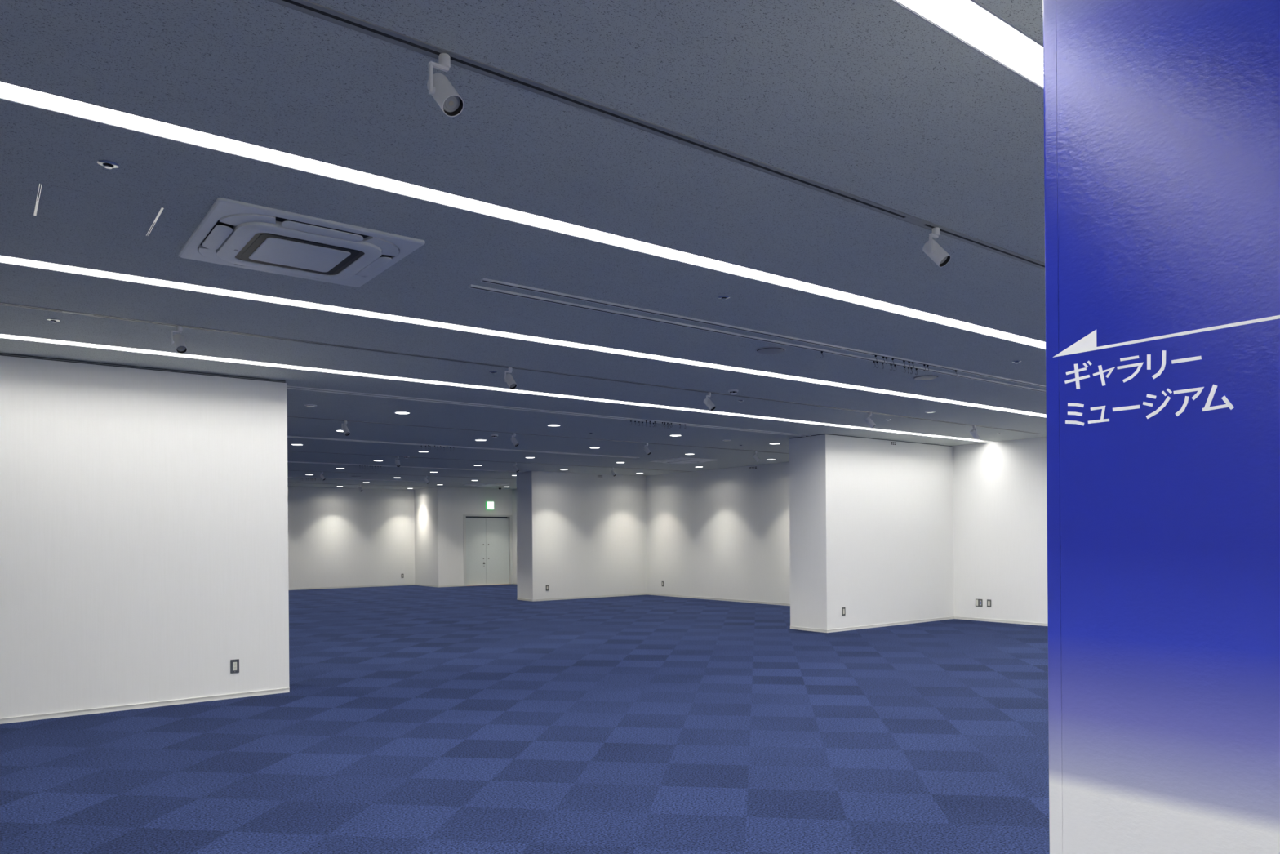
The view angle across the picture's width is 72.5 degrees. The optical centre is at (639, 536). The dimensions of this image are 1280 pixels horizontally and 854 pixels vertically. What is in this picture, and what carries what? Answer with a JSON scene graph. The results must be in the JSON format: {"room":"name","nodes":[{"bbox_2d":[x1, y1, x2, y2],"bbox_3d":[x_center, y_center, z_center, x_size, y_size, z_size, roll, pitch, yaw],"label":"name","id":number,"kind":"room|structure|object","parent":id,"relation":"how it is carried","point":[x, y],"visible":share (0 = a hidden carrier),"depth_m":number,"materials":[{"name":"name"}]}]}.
{"room":"museum","nodes":[
{"label":"museum","id":0,"kind":"room"},
{"bbox_2d":[0,355,288,718],"bbox_3d":[-5.815,0.030,6.566,5.898,2.851,0.731,0,0,-37],"label":"wall","id":1,"kind":"structure","parent":0,"point":[144,513],"depth_m":7.32,"materials":[{"name":"white paint"}]},
{"bbox_2d":[0,352,286,382],"bbox_3d":[-5.826,-1.406,6.566,5.892,0.022,0.727,0,0,-37],"label":"trim","id":2,"kind":"structure","parent":1,"relation":"attached to","point":[1,353],"depth_m":7.34,"materials":[{"name":"grey metal"}]},
{"bbox_2d":[0,687,289,724],"bbox_3d":[-5.580,1.433,6.271,5.898,0.042,0.010,0,0,-37],"label":"baseboard","id":3,"kind":"structure","parent":1,"relation":"attached to","point":[104,709],"depth_m":7.32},
{"bbox_2d":[230,658,239,673],"bbox_3d":[-3.606,1.154,7.775,0.072,0.120,0.010,0,0,-37],"label":"wall outlet","id":4,"kind":"object","parent":1,"relation":"attached to","point":[234,664],"visible":1,"depth_m":7.77,"materials":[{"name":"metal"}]},
{"bbox_2d":[232,662,236,670],"bbox_3d":[-3.604,1.154,7.772,0.033,0.074,0.002,0,0,-37],"label":"socket","id":5,"kind":"object","parent":4,"relation":"attached to","point":[234,664],"depth_m":7.77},
{"bbox_2d":[287,486,414,588],"bbox_3d":[-10.927,0.059,23.327,10.465,2.873,0.200,0,0,-37],"label":"wall","id":6,"kind":"structure","parent":0,"point":[338,536],"depth_m":25.15,"materials":[{"name":"white paint"}]},
{"bbox_2d":[288,583,414,590],"bbox_3d":[-10.904,1.475,23.204,10.335,0.042,0.010,0,0,-37],"label":"baseboard","id":7,"kind":"structure","parent":6,"relation":"attached to","point":[401,584],"depth_m":25.14,"materials":[{"name":"white plastic"}]},
{"bbox_2d":[413,486,442,586],"bbox_3d":[-6.239,0.023,25.707,0.120,2.873,1.690,0,0,-37],"label":"wall","id":8,"kind":"structure","parent":0,"point":[428,501],"depth_m":25.53,"materials":[{"name":"white paint"}]},
{"bbox_2d":[414,583,438,586],"bbox_3d":[-6.277,1.438,25.665,0.010,0.042,1.678,0,0,-37],"label":"baseboard","id":9,"kind":"structure","parent":8,"relation":"attached to","point":[415,584],"depth_m":25.65,"materials":[{"name":"white plastic"}]},
{"bbox_2d":[441,487,512,585],"bbox_3d":[-4.833,0.011,25.841,2.280,2.873,0.200,0,0,-37],"label":"wall","id":10,"kind":"structure","parent":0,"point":[456,502],"depth_m":25.40,"materials":[{"name":"white paint"}]},
{"bbox_2d":[438,584,463,586],"bbox_3d":[-5.452,1.432,25.230,0.795,0.042,0.010,0,0,-37],"label":"baseboard","id":11,"kind":"structure","parent":10,"relation":"attached to","point":[459,584],"depth_m":25.21,"materials":[{"name":"white plastic"}]},
{"bbox_2d":[463,514,512,586],"bbox_3d":[-4.545,0.401,26.012,1.600,2.090,0.155,0,0,-37],"label":"door","id":12,"kind":"structure","parent":10,"relation":"attached to","point":[487,541],"depth_m":26.02,"materials":[{"name":"grey paint"}]},
{"bbox_2d":[486,501,493,509],"bbox_3d":[-4.460,-0.917,25.978,0.236,0.236,0.042,0,0,-37],"label":"exit sign","id":13,"kind":"object","parent":10,"relation":"attached to","point":[490,504],"visible":1,"depth_m":25.96,"materials":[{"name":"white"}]},
{"bbox_2d":[0,0,1046,489],"bbox_3d":[-3.404,-1.496,12.172,16.945,0.120,27.080,0,0,-37],"label":"ceiling","id":14,"kind":"structure","parent":0,"point":[868,100],"depth_m":3.86,"materials":[{"name":"grey paint"}]},
{"bbox_2d":[46,318,59,322],"bbox_3d":[-3.880,-1.424,5.777,0.075,0.017,0.075,0,0,-37],"label":"sprinkler","id":15,"kind":"object","parent":14,"relation":"attached to","point":[52,320],"visible":1,"depth_m":5.77,"materials":[{"name":"silver metal"}]},
{"bbox_2d":[33,182,164,235],"bbox_3d":[-2.408,-1.443,3.882,0.453,0.002,0.440,0,0,-37],"label":"access hatch","id":16,"kind":"object","parent":14,"relation":"attached to","point":[55,202],"visible":1,"depth_m":3.87,"materials":[{"name":"silver metal"}]},
{"bbox_2d":[97,159,119,168],"bbox_3d":[-2.063,-1.438,3.390,0.075,0.017,0.075,0,0,-37],"label":"sprinkler","id":17,"kind":"object","parent":14,"relation":"attached to","point":[108,164],"visible":1,"depth_m":3.38,"materials":[{"name":"silver metal"}]},
{"bbox_2d":[178,197,425,287],"bbox_3d":[-1.710,-1.428,4.387,0.940,0.044,0.940,0,0,-37],"label":"air conditioner","id":18,"kind":"object","parent":14,"relation":"attached to","point":[232,233],"visible":1,"depth_m":4.25,"materials":[{"name":"plastic"}]},
{"bbox_2d":[248,237,351,271],"bbox_3d":[-1.710,-1.409,4.387,0.396,0.005,0.396,0,0,-37],"label":"grille","id":19,"kind":"object","parent":18,"relation":"attached to","point":[282,251],"depth_m":4.36,"materials":[{"name":"plastic"}]},
{"bbox_2d":[304,404,316,406],"bbox_3d":[-3.603,-1.430,9.557,0.132,0.010,0.132,0,0,-37],"label":"ceiling plate","id":20,"kind":"object","parent":14,"relation":"attached to","point":[307,405],"visible":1,"depth_m":9.52,"materials":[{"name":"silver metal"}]},
{"bbox_2d":[302,477,426,482],"bbox_3d":[-9.129,-1.385,19.903,9.003,0.012,0.026,0,0,-37],"label":"hanging rail","id":21,"kind":"object","parent":14,"relation":"attached to","point":[303,477],"visible":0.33,"depth_m":21.51,"materials":[{"name":"black metal"}]},
{"bbox_2d":[288,470,512,479],"bbox_3d":[-6.438,-1.410,19.363,12.625,0.004,0.058,0,0,-37],"label":"track","id":22,"kind":"object","parent":14,"relation":"attached to","point":[288,470],"visible":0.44,"depth_m":20.05,"materials":[{"name":"black metal"}]},
{"bbox_2d":[320,471,325,479],"bbox_3d":[-6.908,-1.311,18.998,0.131,0.188,0.090,0,0,23],"label":"spotlight","id":23,"kind":"object","parent":22,"relation":"attached to","point":[322,476],"visible":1,"depth_m":18.98,"materials":[{"name":"white metal"}]},
{"bbox_2d":[394,411,410,413],"bbox_3d":[-2.769,-1.439,10.179,0.184,0.004,0.184,0,0,-37],"label":"recessed light","id":24,"kind":"object","parent":14,"relation":"in","point":[396,412],"visible":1,"depth_m":10.16,"materials":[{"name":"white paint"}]},
{"bbox_2d":[287,461,522,471],"bbox_3d":[-6.326,-1.407,16.583,9.443,0.012,0.026,0,0,-37],"label":"hanging rail","id":25,"kind":"object","parent":14,"relation":"attached to","point":[287,461],"visible":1,"depth_m":17.70,"materials":[{"name":"metal"}]},
{"bbox_2d":[293,462,522,472],"bbox_3d":[-6.386,-1.407,16.662,9.443,0.012,0.026,0,0,-37],"label":"hanging rail","id":26,"kind":"object","parent":14,"relation":"attached to","point":[293,462],"visible":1,"depth_m":17.89,"materials":[{"name":"black metal"}]},
{"bbox_2d":[287,435,639,457],"bbox_3d":[-3.784,-1.427,13.277,9.483,0.012,0.026,0,0,-37],"label":"hanging rail","id":27,"kind":"object","parent":14,"relation":"attached to","point":[287,436],"visible":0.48,"depth_m":13.87,"materials":[{"name":"grey metal"}]},
{"bbox_2d":[287,450,692,471],"bbox_3d":[-3.852,-1.431,15.965,12.625,0.004,0.058,0,0,-37],"label":"track","id":28,"kind":"object","parent":14,"relation":"attached to","point":[287,451],"visible":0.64,"depth_m":16.60,"materials":[{"name":"black metal"}]},
{"bbox_2d":[395,456,400,466],"bbox_3d":[-4.327,-1.332,15.602,0.090,0.188,0.131,0,0,-17],"label":"spotlight","id":29,"kind":"object","parent":28,"relation":"attached to","point":[397,461],"visible":1,"depth_m":15.59,"materials":[{"name":"white metal"}]},
{"bbox_2d":[513,462,519,471],"bbox_3d":[-2.423,-1.347,17.048,0.131,0.188,0.090,0,0,45],"label":"spotlight","id":30,"kind":"object","parent":28,"relation":"attached to","point":[515,467],"visible":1,"depth_m":17.02,"materials":[{"name":"white metal"}]},
{"bbox_2d":[610,467,616,476],"bbox_3d":[-0.569,-1.361,18.459,0.131,0.188,0.090,0,0,45],"label":"spotlight","id":31,"kind":"object","parent":28,"relation":"attached to","point":[612,472],"visible":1,"depth_m":18.43,"materials":[{"name":"white metal"}]},
{"bbox_2d":[0,333,992,442],"bbox_3d":[0.279,-1.497,9.892,13.445,0.066,0.158,0,0,-37],"label":"strip light","id":32,"kind":"object","parent":14,"relation":"attached to","point":[2,335],"visible":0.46,"depth_m":8.08,"materials":[{"name":"white paint"}]},
{"bbox_2d":[0,302,1039,434],"bbox_3d":[-0.531,-1.457,7.955,16.010,0.004,0.058,0,0,-37],"label":"track","id":33,"kind":"object","parent":14,"relation":"attached to","point":[1,303],"visible":1,"depth_m":6.98,"materials":[{"name":"metal"}]},
{"bbox_2d":[171,325,186,353],"bbox_3d":[-3.146,-1.341,5.961,0.090,0.188,0.131,0,0,-35],"label":"spotlight","id":34,"kind":"object","parent":33,"relation":"attached to","point":[178,340],"visible":1,"depth_m":5.95,"materials":[{"name":"white metal"}]},
{"bbox_2d":[504,367,516,389],"bbox_3d":[-1.117,-1.357,7.505,0.090,0.188,0.131,0,0,-35],"label":"spotlight","id":35,"kind":"object","parent":33,"relation":"attached to","point":[508,378],"visible":1,"depth_m":7.49,"materials":[{"name":"white metal"}]},
{"bbox_2d":[703,392,715,410],"bbox_3d":[0.706,-1.371,8.892,0.131,0.188,0.090,0,0,39],"label":"spotlight","id":36,"kind":"object","parent":33,"relation":"attached to","point":[707,401],"visible":1,"depth_m":8.87,"materials":[{"name":"white metal"}]},
{"bbox_2d":[864,412,875,428],"bbox_3d":[2.753,-1.387,10.448,0.131,0.188,0.090,0,0,25],"label":"spotlight","id":37,"kind":"object","parent":33,"relation":"attached to","point":[868,420],"visible":1,"depth_m":10.43,"materials":[{"name":"white metal"}]},
{"bbox_2d":[969,425,978,439],"bbox_3d":[4.515,-1.401,11.788,0.131,0.188,0.090,0,0,-9],"label":"spotlight","id":38,"kind":"object","parent":33,"relation":"attached to","point":[973,433],"visible":1,"depth_m":11.77,"materials":[{"name":"white metal"}]},
{"bbox_2d":[0,80,1045,349],"bbox_3d":[2.819,-1.517,6.554,13.445,0.066,0.142,0,0,-37],"label":"strip light","id":39,"kind":"object","parent":14,"relation":"attached to","point":[11,92],"visible":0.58,"depth_m":3.76,"materials":[{"name":"white paint"}]},
{"bbox_2d":[0,254,1046,417],"bbox_3d":[1.550,-1.507,8.222,13.445,0.066,0.150,0,0,-37],"label":"strip light","id":40,"kind":"object","parent":14,"relation":"attached to","point":[3,259],"visible":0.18,"depth_m":5.96,"materials":[{"name":"white paint"}]},
{"bbox_2d":[287,416,789,453],"bbox_3d":[-1.297,-1.451,12.607,12.625,0.004,0.058,0,0,-37],"label":"track","id":41,"kind":"object","parent":14,"relation":"attached to","point":[287,416],"visible":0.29,"depth_m":12.23,"materials":[{"name":"metal"}]},
{"bbox_2d":[341,420,350,435],"bbox_3d":[-3.647,-1.337,10.813,0.090,0.188,0.131,0,0,-40],"label":"spotlight","id":42,"kind":"object","parent":41,"relation":"attached to","point":[344,428],"visible":1,"depth_m":10.79,"materials":[{"name":"white metal"}]},
{"bbox_2d":[510,433,519,446],"bbox_3d":[-1.761,-1.352,12.248,0.131,0.188,0.090,0,0,43],"label":"spotlight","id":43,"kind":"object","parent":41,"relation":"attached to","point":[513,439],"visible":1,"depth_m":12.23,"materials":[{"name":"white metal"}]},
{"bbox_2d":[643,443,651,454],"bbox_3d":[0.109,-1.367,13.672,0.090,0.188,0.131,0,0,-42],"label":"spotlight","id":44,"kind":"object","parent":41,"relation":"attached to","point":[646,449],"visible":1,"depth_m":13.65,"materials":[{"name":"white metal"}]},
{"bbox_2d":[752,451,759,462],"bbox_3d":[2.014,-1.381,15.119,0.131,0.188,0.090,0,0,8],"label":"spotlight","id":45,"kind":"object","parent":41,"relation":"attached to","point":[755,456],"visible":1,"depth_m":15.09,"materials":[{"name":"white metal"}]},
{"bbox_2d":[286,385,811,436],"bbox_3d":[-0.462,-1.454,10.546,7.443,0.012,0.028,0,0,-37],"label":"hanging rail","id":46,"kind":"object","parent":14,"relation":"attached to","point":[296,387],"visible":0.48,"depth_m":9.85,"materials":[{"name":"grey metal"}]},
{"bbox_2d":[546,424,560,426],"bbox_3d":[-1.126,-1.452,11.429,0.184,0.004,0.184,0,0,-37],"label":"recessed light","id":47,"kind":"object","parent":14,"relation":"in","point":[547,424],"visible":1,"depth_m":11.42,"materials":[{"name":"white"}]},
{"bbox_2d":[266,0,1044,269],"bbox_3d":[2.211,-1.478,4.779,16.525,0.004,0.058,0,0,-37],"label":"track","id":48,"kind":"object","parent":14,"relation":"attached to","point":[306,6],"visible":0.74,"depth_m":3.00,"materials":[{"name":"black metal"}]},
{"bbox_2d":[426,53,463,116],"bbox_3d":[-0.594,-1.361,2.640,0.090,0.188,0.131,0,0,-39],"label":"spotlight","id":49,"kind":"object","parent":48,"relation":"attached to","point":[439,86],"visible":1,"depth_m":2.62,"materials":[{"name":"white metal"}]},
{"bbox_2d":[922,226,951,266],"bbox_3d":[1.412,-1.377,4.166,0.090,0.188,0.131,0,0,-41],"label":"spotlight","id":50,"kind":"object","parent":48,"relation":"attached to","point":[931,248],"visible":1,"depth_m":4.15,"materials":[{"name":"white metal"}]},
{"bbox_2d":[649,457,717,463],"bbox_3d":[0.834,-1.448,16.854,0.940,0.044,0.940,0,0,-37],"label":"air conditioner","id":51,"kind":"object","parent":14,"relation":"attached to","point":[678,460],"visible":1,"depth_m":16.65,"materials":[{"name":"plastic"}]},
{"bbox_2d":[669,461,694,463],"bbox_3d":[0.834,-1.429,16.854,0.396,0.005,0.396,0,0,-37],"label":"grille","id":52,"kind":"object","parent":51,"relation":"attached to","point":[675,462],"depth_m":16.85,"materials":[{"name":"plastic"}]},
{"bbox_2d":[717,295,729,300],"bbox_3d":[0.515,-1.458,5.352,0.075,0.017,0.075,0,0,-37],"label":"sprinkler","id":53,"kind":"object","parent":14,"relation":"attached to","point":[722,297],"visible":1,"depth_m":5.34,"materials":[{"name":"silver metal"}]},
{"bbox_2d":[728,389,738,394],"bbox_3d":[0.939,-1.449,8.791,0.104,0.042,0.104,0,0,-37],"label":"smoke detector","id":54,"kind":"object","parent":14,"relation":"attached to","point":[731,391],"visible":1,"depth_m":8.76,"materials":[{"name":"white plastic"}]},
{"bbox_2d":[468,284,1045,392],"bbox_3d":[3.246,-1.483,8.279,10.638,0.012,0.036,0,0,-37],"label":"hanging rail","id":55,"kind":"object","parent":14,"relation":"attached to","point":[473,286],"visible":0.73,"depth_m":6.19,"materials":[{"name":"grey metal"}]},
{"bbox_2d":[480,278,1045,387],"bbox_3d":[3.338,-1.484,8.157,10.638,0.012,0.036,0,0,-37],"label":"hanging rail","id":56,"kind":"object","parent":14,"relation":"attached to","point":[484,280],"visible":0.73,"depth_m":6.03,"materials":[{"name":"grey metal"}]},
{"bbox_2d":[755,346,786,353],"bbox_3d":[1.030,-1.465,6.888,0.244,0.012,0.244,0,0,-37],"label":"ceiling speaker","id":57,"kind":"object","parent":14,"relation":"attached to","point":[773,349],"visible":1,"depth_m":6.86,"materials":[{"name":"grey metal"}]},
{"bbox_2d":[757,347,783,353],"bbox_3d":[1.030,-1.461,6.888,0.209,0.003,0.209,0,0,-37],"label":"grille","id":58,"kind":"object","parent":57,"relation":"attached to","point":[761,350],"depth_m":6.86,"materials":[{"name":"grey metal"}]},
{"bbox_2d":[912,374,939,380],"bbox_3d":[2.661,-1.478,8.129,0.244,0.012,0.244,0,0,-37],"label":"ceiling speaker","id":59,"kind":"object","parent":14,"relation":"attached to","point":[922,377],"visible":1,"depth_m":8.10,"materials":[{"name":"grey metal"}]},
{"bbox_2d":[888,0,1043,90],"bbox_3d":[2.851,-1.517,3.953,16.545,0.066,0.140,0,0,-37],"label":"strip light","id":60,"kind":"object","parent":14,"relation":"attached to","point":[971,23],"visible":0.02,"depth_m":2.60,"materials":[{"name":"white paint"}]},
{"bbox_2d":[920,0,1043,74],"bbox_3d":[2.744,-1.532,3.872,16.255,0.013,0.119,0,0,-37],"label":"diffuser","id":61,"kind":"object","parent":60,"relation":"attached to","point":[965,15],"depth_m":2.61,"materials":[{"name":"white"}]},
{"bbox_2d":[0,583,1049,853],"bbox_3d":[-3.381,1.497,12.172,16.945,0.120,27.080,0,0,-37],"label":"floor","id":62,"kind":"structure","parent":0,"point":[412,719],"depth_m":5.91,"materials":[{"name":"blue carpet"}]},
{"bbox_2d":[1043,0,1279,853],"bbox_3d":[1.434,-0.038,1.846,0.720,2.873,0.801,0,0,-37],"label":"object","id":63,"kind":"structure","parent":62,"relation":"on","point":[1162,117],"depth_m":1.75,"materials":[{"name":"blue paint"}]},
{"bbox_2d":[515,471,647,599],"bbox_3d":[-1.313,-0.016,20.470,3.185,2.873,0.693,0,0,-37],"label":"wall","id":64,"kind":"structure","parent":0,"point":[579,534],"depth_m":19.99,"materials":[{"name":"white paint"}]},
{"bbox_2d":[516,597,532,601],"bbox_3d":[-2.574,1.409,19.503,0.010,0.042,0.691,0,0,-37],"label":"baseboard","id":65,"kind":"structure","parent":64,"relation":"attached to","point":[517,598],"depth_m":19.50,"materials":[{"name":"white plastic"}]},
{"bbox_2d":[532,592,647,601],"bbox_3d":[-1.097,1.398,20.184,3.185,0.042,0.010,0,0,-37],"label":"baseboard","id":66,"kind":"structure","parent":64,"relation":"attached to","point":[642,593],"depth_m":20.11,"materials":[{"name":"white plastic"}]},
{"bbox_2d":[511,436,1048,623],"bbox_3d":[3.691,-0.056,16.689,0.200,2.873,25.290,0,0,-37],"label":"wall","id":67,"kind":"structure","parent":0,"point":[719,533],"depth_m":17.65,"materials":[{"name":"white paint"}]},
{"bbox_2d":[647,592,790,605],"bbox_3d":[2.483,1.369,18.117,0.010,0.042,7.615,0,0,-37],"label":"baseboard","id":68,"kind":"structure","parent":67,"relation":"attached to","point":[649,593],"depth_m":19.02,"materials":[{"name":"white plastic"}]},
{"bbox_2d":[749,466,757,469],"bbox_3d":[2.363,-1.430,18.251,0.004,0.050,0.240,0,0,-37],"label":"air vent","id":69,"kind":"object","parent":67,"relation":"in","point":[755,467],"visible":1,"depth_m":18.24,"materials":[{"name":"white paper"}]},
{"bbox_2d":[975,599,982,606],"bbox_3d":[5.494,1.075,14.158,0.010,0.120,0.120,0,0,-37],"label":"socket plate","id":70,"kind":"object","parent":67,"relation":"attached to","point":[979,602],"visible":1,"depth_m":14.15,"materials":[{"name":"white plastic"}]},
{"bbox_2d":[986,599,991,607],"bbox_3d":[5.601,1.073,14.018,0.010,0.120,0.072,0,0,-37],"label":"wall outlet","id":71,"kind":"object","parent":67,"relation":"attached to","point":[988,601],"visible":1,"depth_m":14.02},
{"bbox_2d":[954,616,1048,626],"bbox_3d":[8.251,1.324,10.539,0.010,0.042,9.990,0,0,-37],"label":"baseboard","id":72,"kind":"structure","parent":67,"relation":"attached to","point":[955,617],"depth_m":13.83,"materials":[{"name":"white plastic"}]},
{"bbox_2d":[788,434,954,629],"bbox_3d":[3.734,-0.050,13.846,3.175,2.862,0.712,0,0,-37],"label":"wall","id":73,"kind":"structure","parent":0,"point":[871,521],"depth_m":13.20,"materials":[{"name":"white paint"}]},
{"bbox_2d":[790,626,826,632],"bbox_3d":[2.478,1.369,12.882,0.010,0.042,0.710,0,0,-37],"label":"baseboard","id":74,"kind":"structure","parent":73,"relation":"attached to","point":[791,627],"depth_m":12.87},
{"bbox_2d":[841,607,845,615],"bbox_3d":[2.989,1.099,12.818,0.072,0.120,0.010,0,0,-37],"label":"wall outlet","id":75,"kind":"object","parent":73,"relation":"attached to","point":[843,611],"visible":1,"depth_m":12.81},
{"bbox_2d":[791,433,951,446],"bbox_3d":[3.723,-1.487,13.846,3.155,0.011,0.692,0,0,-37],"label":"trim","id":76,"kind":"structure","parent":73,"relation":"attached to","point":[824,433],"depth_m":13.23,"materials":[{"name":"grey metal"}]},
{"bbox_2d":[826,616,954,632],"bbox_3d":[3.956,1.358,13.553,3.175,0.042,0.010,0,0,-37],"label":"baseboard","id":77,"kind":"structure","parent":73,"relation":"attached to","point":[948,617],"depth_m":13.45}
]}

